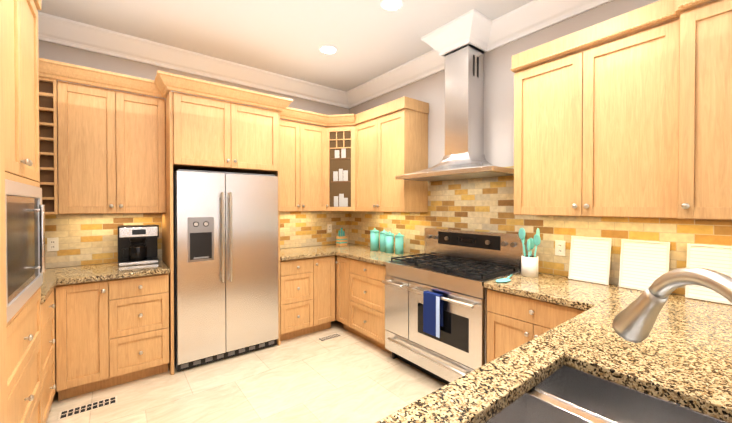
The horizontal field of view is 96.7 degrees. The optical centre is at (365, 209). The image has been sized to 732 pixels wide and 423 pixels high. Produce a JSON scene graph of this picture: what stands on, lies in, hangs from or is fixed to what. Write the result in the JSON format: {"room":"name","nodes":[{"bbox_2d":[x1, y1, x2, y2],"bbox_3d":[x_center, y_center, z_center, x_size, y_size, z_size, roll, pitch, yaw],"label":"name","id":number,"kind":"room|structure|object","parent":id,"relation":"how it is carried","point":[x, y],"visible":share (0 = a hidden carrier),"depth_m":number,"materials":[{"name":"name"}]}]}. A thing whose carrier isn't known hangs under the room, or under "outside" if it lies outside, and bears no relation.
{"room":"kitchen","nodes":[
{"label":"kitchen","id":0,"kind":"room"},
{"bbox_2d":[12,0,40,183],"bbox_3d":[-1.841,-0.688,1.321,0.610,1.142,0.940,0,1,-38],"label":"upper cabinet","id":1,"kind":"object","parent":0,"relation":"attached to","point":[24,12],"depth_m":1.66,"materials":[{"name":"brown wood"}]},
{"bbox_2d":[12,180,44,323],"bbox_3d":[-1.821,0.158,1.345,0.660,0.506,0.850,0,1,-38],"label":"microwave","id":2,"kind":"object","parent":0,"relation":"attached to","point":[28,211],"depth_m":1.58,"materials":[{"name":"silver metal"}]},
{"bbox_2d":[38,40,348,268],"bbox_3d":[-1.703,-0.089,3.576,3.850,3.000,0.120,0,1,-38],"label":"wall","id":3,"kind":"structure","parent":0,"point":[68,54],"depth_m":3.07,"materials":[{"name":"grey paint"}]},
{"bbox_2d":[38,74,61,214],"bbox_3d":[-2.596,-0.479,2.567,0.266,1.040,0.350,0,1,-38],"label":"wine rack","id":4,"kind":"object","parent":3,"relation":"attached to","point":[48,87],"depth_m":2.51,"materials":[{"name":"brown wood"}]},
{"bbox_2d":[50,62,165,213],"bbox_3d":[-2.216,-0.538,2.862,0.737,1.152,0.350,0,1,-38],"label":"upper cabinet","id":5,"kind":"object","parent":3,"relation":"attached to","point":[101,150],"depth_m":2.70,"materials":[{"name":"brown wood"}]},
{"bbox_2d":[45,211,348,267],"bbox_3d":[-1.667,0.060,3.525,3.600,0.858,0.008,0,1,-38],"label":"backsplash","id":6,"kind":"structure","parent":3,"relation":"attached to","point":[87,239],"depth_m":2.99,"materials":[{"name":"tile"}]},
{"bbox_2d":[47,237,58,251],"bbox_3d":[-2.649,0.299,2.752,0.070,0.114,0.008,0,1,-38],"label":"electrical outlet","id":7,"kind":"object","parent":6,"relation":"attached to","point":[52,244],"visible":1,"depth_m":2.75,"materials":[{"name":"white plastic"}]},
{"bbox_2d":[327,224,331,232],"bbox_3d":[-0.494,0.262,4.428,0.070,0.114,0.008,0,1,-38],"label":"electrical outlet","id":8,"kind":"object","parent":6,"relation":"attached to","point":[329,228],"visible":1,"depth_m":4.42,"materials":[{"name":"white plastic"}]},
{"bbox_2d":[166,74,281,173],"bbox_3d":[-1.452,-0.752,3.283,0.931,0.732,0.620,0,1,-38],"label":"upper cabinet","id":9,"kind":"object","parent":3,"relation":"attached to","point":[209,134],"depth_m":3.00,"materials":[{"name":"brown wood"}]},
{"bbox_2d":[280,106,325,211],"bbox_3d":[-0.871,-0.549,3.909,0.702,1.152,0.350,0,1,-38],"label":"upper cabinet","id":10,"kind":"object","parent":3,"relation":"attached to","point":[303,176],"depth_m":3.79,"materials":[{"name":"brown wood"}]},
{"bbox_2d":[46,320,445,422],"bbox_3d":[0.569,1.490,0.672,3.850,0.100,7.520,0,1,-38],"label":"floor","id":11,"kind":"structure","parent":0,"point":[347,376],"depth_m":2.56,"materials":[{"name":"tile"}]},
{"bbox_2d":[0,0,19,422],"bbox_3d":[-1.330,0.094,0.697,0.640,2.692,0.775,0,1,-38],"label":"tall cabinet","id":12,"kind":"object","parent":11,"relation":"on","point":[7,53],"depth_m":1.31,"materials":[{"name":"brown wood"}]},
{"bbox_2d":[16,300,43,422],"bbox_3d":[-1.841,0.933,1.338,0.610,1.000,0.940,0,1,-38],"label":"base cabinet","id":13,"kind":"object","parent":11,"relation":"on","point":[27,352],"depth_m":1.67,"materials":[{"name":"brown wood"}]},
{"bbox_2d":[44,288,55,422],"bbox_3d":[-2.299,0.988,1.927,0.610,0.879,0.545,0,1,-38],"label":"base cabinet","id":14,"kind":"object","parent":11,"relation":"on","point":[50,304],"depth_m":2.15,"materials":[{"name":"brown wood"}]},
{"bbox_2d":[40,279,59,302],"bbox_3d":[-2.273,0.527,1.908,0.630,0.036,0.486,0,1,-38],"label":"countertop","id":15,"kind":"structure","parent":14,"relation":"on","point":[48,285],"depth_m":2.12,"materials":[{"name":"stone"}]},
{"bbox_2d":[55,280,110,400],"bbox_3d":[-2.291,0.980,2.661,0.300,0.879,0.600,0,1,-38],"label":"base cabinet","id":16,"kind":"object","parent":11,"relation":"on","point":[83,310],"depth_m":2.44,"materials":[{"name":"brown wood"}]},
{"bbox_2d":[58,396,116,420],"bbox_3d":[-1.982,1.419,2.329,0.320,0.006,0.110,0,1,-38],"label":"floor vent","id":17,"kind":"object","parent":11,"relation":"in","point":[86,408],"visible":1,"depth_m":2.31,"materials":[{"name":"beige metal"}]},
{"bbox_2d":[111,263,170,385],"bbox_3d":[-2.037,0.978,2.859,0.461,0.879,0.600,0,1,-38],"label":"base cabinet","id":18,"kind":"object","parent":11,"relation":"on","point":[112,332],"depth_m":2.65,"materials":[{"name":"brown wood"}]},
{"bbox_2d":[43,259,169,284],"bbox_3d":[-2.361,0.521,2.578,1.315,0.036,0.634,0,1,-38],"label":"countertop","id":19,"kind":"structure","parent":18,"relation":"on","point":[109,271],"depth_m":2.61,"materials":[{"name":"stone"}]},
{"bbox_2d":[118,224,158,266],"bbox_3d":[-2.084,0.323,2.979,0.300,0.345,0.222,0,1,-38],"label":"coffee maker","id":20,"kind":"object","parent":19,"relation":"on","point":[137,244],"visible":1,"depth_m":2.92,"materials":[{"name":"black plastic"}]},
{"bbox_2d":[173,169,277,370],"bbox_3d":[-1.422,0.532,3.267,0.905,1.763,0.663,0,1,-38],"label":"fridge","id":21,"kind":"object","parent":11,"relation":"on","point":[225,226],"visible":1,"depth_m":2.99,"materials":[{"name":"grey metal"}]},
{"bbox_2d":[276,251,318,344],"bbox_3d":[-0.895,0.969,3.747,0.443,0.879,0.600,0,1,-38],"label":"base cabinet","id":22,"kind":"object","parent":11,"relation":"on","point":[298,279],"depth_m":3.51,"materials":[{"name":"brown wood"}]},
{"bbox_2d":[280,246,331,260],"bbox_3d":[-0.809,0.509,3.786,0.631,0.036,0.632,0,1,-38],"label":"countertop","id":23,"kind":"structure","parent":22,"relation":"on","point":[296,252],"depth_m":3.67,"materials":[{"name":"stone"}]},
{"bbox_2d":[319,255,334,330],"bbox_3d":[-0.653,0.967,3.935,0.285,0.879,0.600,0,1,-38],"label":"base cabinet","id":24,"kind":"object","parent":11,"relation":"on","point":[326,263],"depth_m":3.73,"materials":[{"name":"brown wood"}]},
{"bbox_2d":[317,333,341,341],"bbox_3d":[-0.398,1.407,3.567,0.260,0.006,0.100,0,1,-38],"label":"floor vent","id":25,"kind":"object","parent":11,"relation":"in","point":[329,337],"visible":1,"depth_m":3.56,"materials":[{"name":"beige metal"}]},
{"bbox_2d":[334,255,345,328],"bbox_3d":[-0.026,0.968,3.867,0.600,0.880,0.262,0,1,-38],"label":"base cabinet","id":26,"kind":"object","parent":11,"relation":"on","point":[340,262],"depth_m":3.74,"materials":[{"name":"brown wood"}]},
{"bbox_2d":[346,257,391,353],"bbox_3d":[0.222,0.971,3.547,0.600,0.880,0.663,0,1,-38],"label":"base cabinet","id":27,"kind":"object","parent":11,"relation":"on","point":[365,289],"depth_m":3.35,"materials":[{"name":"brown wood"}]},
{"bbox_2d":[308,243,420,265],"bbox_3d":[-0.046,0.508,3.847,0.647,0.036,1.475,0,1,-38],"label":"countertop","id":28,"kind":"structure","parent":27,"relation":"on","point":[353,251],"depth_m":3.59,"materials":[{"name":"stone"}]},
{"bbox_2d":[336,228,346,245],"bbox_3d":[-0.324,0.365,4.324,0.122,0.235,0.092,0,1,-38],"label":"caddy","id":29,"kind":"object","parent":28,"relation":"on","point":[341,240],"visible":1,"depth_m":4.30,"materials":[{"name":"orange ceramic"}]},
{"bbox_2d":[370,228,375,250],"bbox_3d":[0.102,0.355,3.858,0.109,0.263,0.110,0,1,-38],"label":"canister","id":30,"kind":"object","parent":28,"relation":"on","point":[372,232],"depth_m":3.81,"materials":[{"name":"teal ceramic"}]},
{"bbox_2d":[376,229,384,251],"bbox_3d":[0.209,0.361,3.770,0.105,0.253,0.106,0,1,-38],"label":"canister","id":31,"kind":"object","parent":28,"relation":"on","point":[377,231],"depth_m":3.81,"materials":[{"name":"teal ceramic"}]},
{"bbox_2d":[382,230,391,252],"bbox_3d":[0.265,0.367,3.649,0.101,0.243,0.102,0,1,-38],"label":"canister","id":32,"kind":"object","parent":28,"relation":"on","point":[386,242],"depth_m":3.62,"materials":[{"name":"teal ceramic"}]},
{"bbox_2d":[392,233,403,253],"bbox_3d":[0.366,0.373,3.569,0.097,0.233,0.098,0,1,-38],"label":"canister","id":33,"kind":"object","parent":28,"relation":"on","point":[399,238],"depth_m":3.54,"materials":[{"name":"teal ceramic"}]},
{"bbox_2d":[382,228,526,384],"bbox_3d":[0.709,0.811,2.833,0.698,1.215,1.034,0,1,-38],"label":"range","id":34,"kind":"object","parent":11,"relation":"on","point":[436,310],"visible":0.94,"depth_m":2.67,"materials":[{"name":"silver metal"}]},
{"bbox_2d":[423,291,442,337],"bbox_3d":[0.523,0.816,2.539,0.044,0.320,0.166,0,1,-38],"label":"towel","id":35,"kind":"object","parent":34,"relation":"hanging from","point":[432,302],"depth_m":2.52,"materials":[{"name":"blue fabric"}]},
{"bbox_2d":[487,289,585,362],"bbox_3d":[1.271,0.985,2.200,0.600,0.880,0.638,0,1,-38],"label":"base cabinet","id":36,"kind":"object","parent":11,"relation":"on","point":[514,321],"depth_m":2.10,"materials":[{"name":"brown wood"}]},
{"bbox_2d":[484,273,618,307],"bbox_3d":[1.254,0.525,2.176,0.647,0.036,0.645,0,1,-38],"label":"countertop","id":37,"kind":"structure","parent":36,"relation":"on","point":[555,289],"depth_m":2.08,"materials":[{"name":"stone"}]},
{"bbox_2d":[496,274,511,281],"bbox_3d":[0.989,0.490,2.293,0.226,0.026,0.080,0,1,-38],"label":"spoon rest","id":38,"kind":"object","parent":37,"relation":"on","point":[507,279],"visible":1,"depth_m":2.27,"materials":[{"name":"teal ceramic"}]},
{"bbox_2d":[518,228,540,276],"bbox_3d":[1.235,0.321,2.441,0.150,0.360,0.151,0,1,-38],"label":"utensil crock","id":39,"kind":"object","parent":37,"relation":"on","point":[529,264],"visible":1,"depth_m":2.41,"materials":[{"name":"white ceramic"}]},
{"bbox_2d":[568,236,611,284],"bbox_3d":[1.554,0.349,2.263,0.069,0.308,0.240,0,1,-38],"label":"board","id":40,"kind":"object","parent":37,"relation":"on","point":[590,259],"visible":1,"depth_m":2.25,"materials":[{"name":"white plastic"}]},
{"bbox_2d":[375,287,731,422],"bbox_3d":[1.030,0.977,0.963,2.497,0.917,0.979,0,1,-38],"label":"countertop","id":41,"kind":"structure","parent":36,"relation":"on","point":[589,365],"depth_m":1.05,"materials":[{"name":"stone"}]},
{"bbox_2d":[619,239,669,290],"bbox_3d":[1.733,0.351,2.032,0.069,0.308,0.235,0,1,-38],"label":"board","id":42,"kind":"object","parent":41,"relation":"on","point":[644,265],"visible":0.79,"depth_m":2.04,"materials":[{"name":"white plastic"}]},
{"bbox_2d":[612,267,731,342],"bbox_3d":[0.487,0.308,0.501,0.356,0.426,0.257,0,1,-38],"label":"faucet","id":43,"kind":"object","parent":41,"relation":"on","point":[634,321],"visible":1,"depth_m":0.60,"materials":[{"name":"silver metal"}]},
{"bbox_2d":[685,243,731,304],"bbox_3d":[1.927,0.354,1.783,0.069,0.308,0.245,0,1,-38],"label":"board","id":44,"kind":"object","parent":41,"relation":"on","point":[717,258],"visible":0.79,"depth_m":1.81,"materials":[{"name":"white plastic"}]},
{"bbox_2d":[37,0,532,91],"bbox_3d":[0.569,-1.610,0.641,3.850,0.100,7.520,0,1,-38],"label":"ceiling","id":45,"kind":"structure","parent":0,"point":[369,39],"depth_m":2.83,"materials":[{"name":"white paint"}]},
{"bbox_2d":[319,45,336,53],"bbox_3d":[-0.373,-1.580,3.228,0.176,0.011,0.176,0,1,-38],"label":"recessed light","id":46,"kind":"object","parent":45,"relation":"in","point":[328,49],"visible":1,"depth_m":3.21,"materials":[{"name":"white"}]},
{"bbox_2d":[380,0,402,10],"bbox_3d":[0.198,-1.573,2.494,0.176,0.011,0.176,0,1,-38],"label":"recessed light","id":47,"kind":"object","parent":45,"relation":"in","point":[391,5],"visible":1,"depth_m":2.50,"materials":[{"name":"white"}]},
{"bbox_2d":[349,0,714,295],"bbox_3d":[2.041,-0.071,1.802,0.120,3.000,7.280,0,1,-38],"label":"wall","id":48,"kind":"structure","parent":0,"point":[498,112],"depth_m":2.84,"materials":[{"name":"grey paint"}]},
{"bbox_2d":[38,0,612,108],"bbox_3d":[0.569,-1.471,0.642,3.610,0.175,7.280,0,1,-38],"label":"crown molding","id":49,"kind":"structure","parent":48,"relation":"attached to","point":[477,29],"depth_m":2.98,"materials":[{"name":"white"}]},
{"bbox_2d":[325,114,352,210],"bbox_3d":[-0.268,-0.551,4.170,0.590,1.152,0.678,0,1,-38],"label":"upper cabinet","id":50,"kind":"object","parent":48,"relation":"attached to","point":[339,128],"depth_m":3.95,"materials":[{"name":"brown wood"}]},
{"bbox_2d":[353,96,428,211],"bbox_3d":[0.235,-0.547,3.693,0.380,1.152,0.892,0,1,-38],"label":"upper cabinet","id":51,"kind":"object","parent":48,"relation":"attached to","point":[386,147],"depth_m":3.44,"materials":[{"name":"brown wood"}]},
{"bbox_2d":[395,44,513,181],"bbox_3d":[0.790,-0.929,2.878,0.498,1.300,1.010,0,1,-38],"label":"range hood","id":52,"kind":"object","parent":48,"relation":"attached to","point":[464,157],"visible":0.88,"depth_m":2.86,"materials":[{"name":"silver metal"}]},
{"bbox_2d":[349,166,731,294],"bbox_3d":[1.133,0.067,2.865,0.008,0.858,4.471,0,1,-38],"label":"backsplash","id":53,"kind":"structure","parent":48,"relation":"attached to","point":[482,204],"depth_m":2.71,"materials":[{"name":"tile"}]},
{"bbox_2d":[555,240,565,255],"bbox_3d":[1.456,0.292,2.439,0.008,0.114,0.070,0,1,-38],"label":"electrical outlet","id":54,"kind":"object","parent":53,"relation":"attached to","point":[560,246],"visible":1,"depth_m":2.44,"materials":[{"name":"white plastic"}]},
{"bbox_2d":[510,2,656,217],"bbox_3d":[1.478,-0.531,2.122,0.350,1.152,0.875,0,1,-38],"label":"upper cabinet","id":55,"kind":"object","parent":48,"relation":"attached to","point":[636,124],"depth_m":1.98,"materials":[{"name":"brown wood"}]},
{"bbox_2d":[657,0,731,219],"bbox_3d":[1.848,-0.525,1.597,0.410,1.152,0.523,0,1,-38],"label":"upper cabinet","id":56,"kind":"object","parent":48,"relation":"attached to","point":[694,49],"depth_m":1.59,"materials":[{"name":"brown wood"}]}
]}

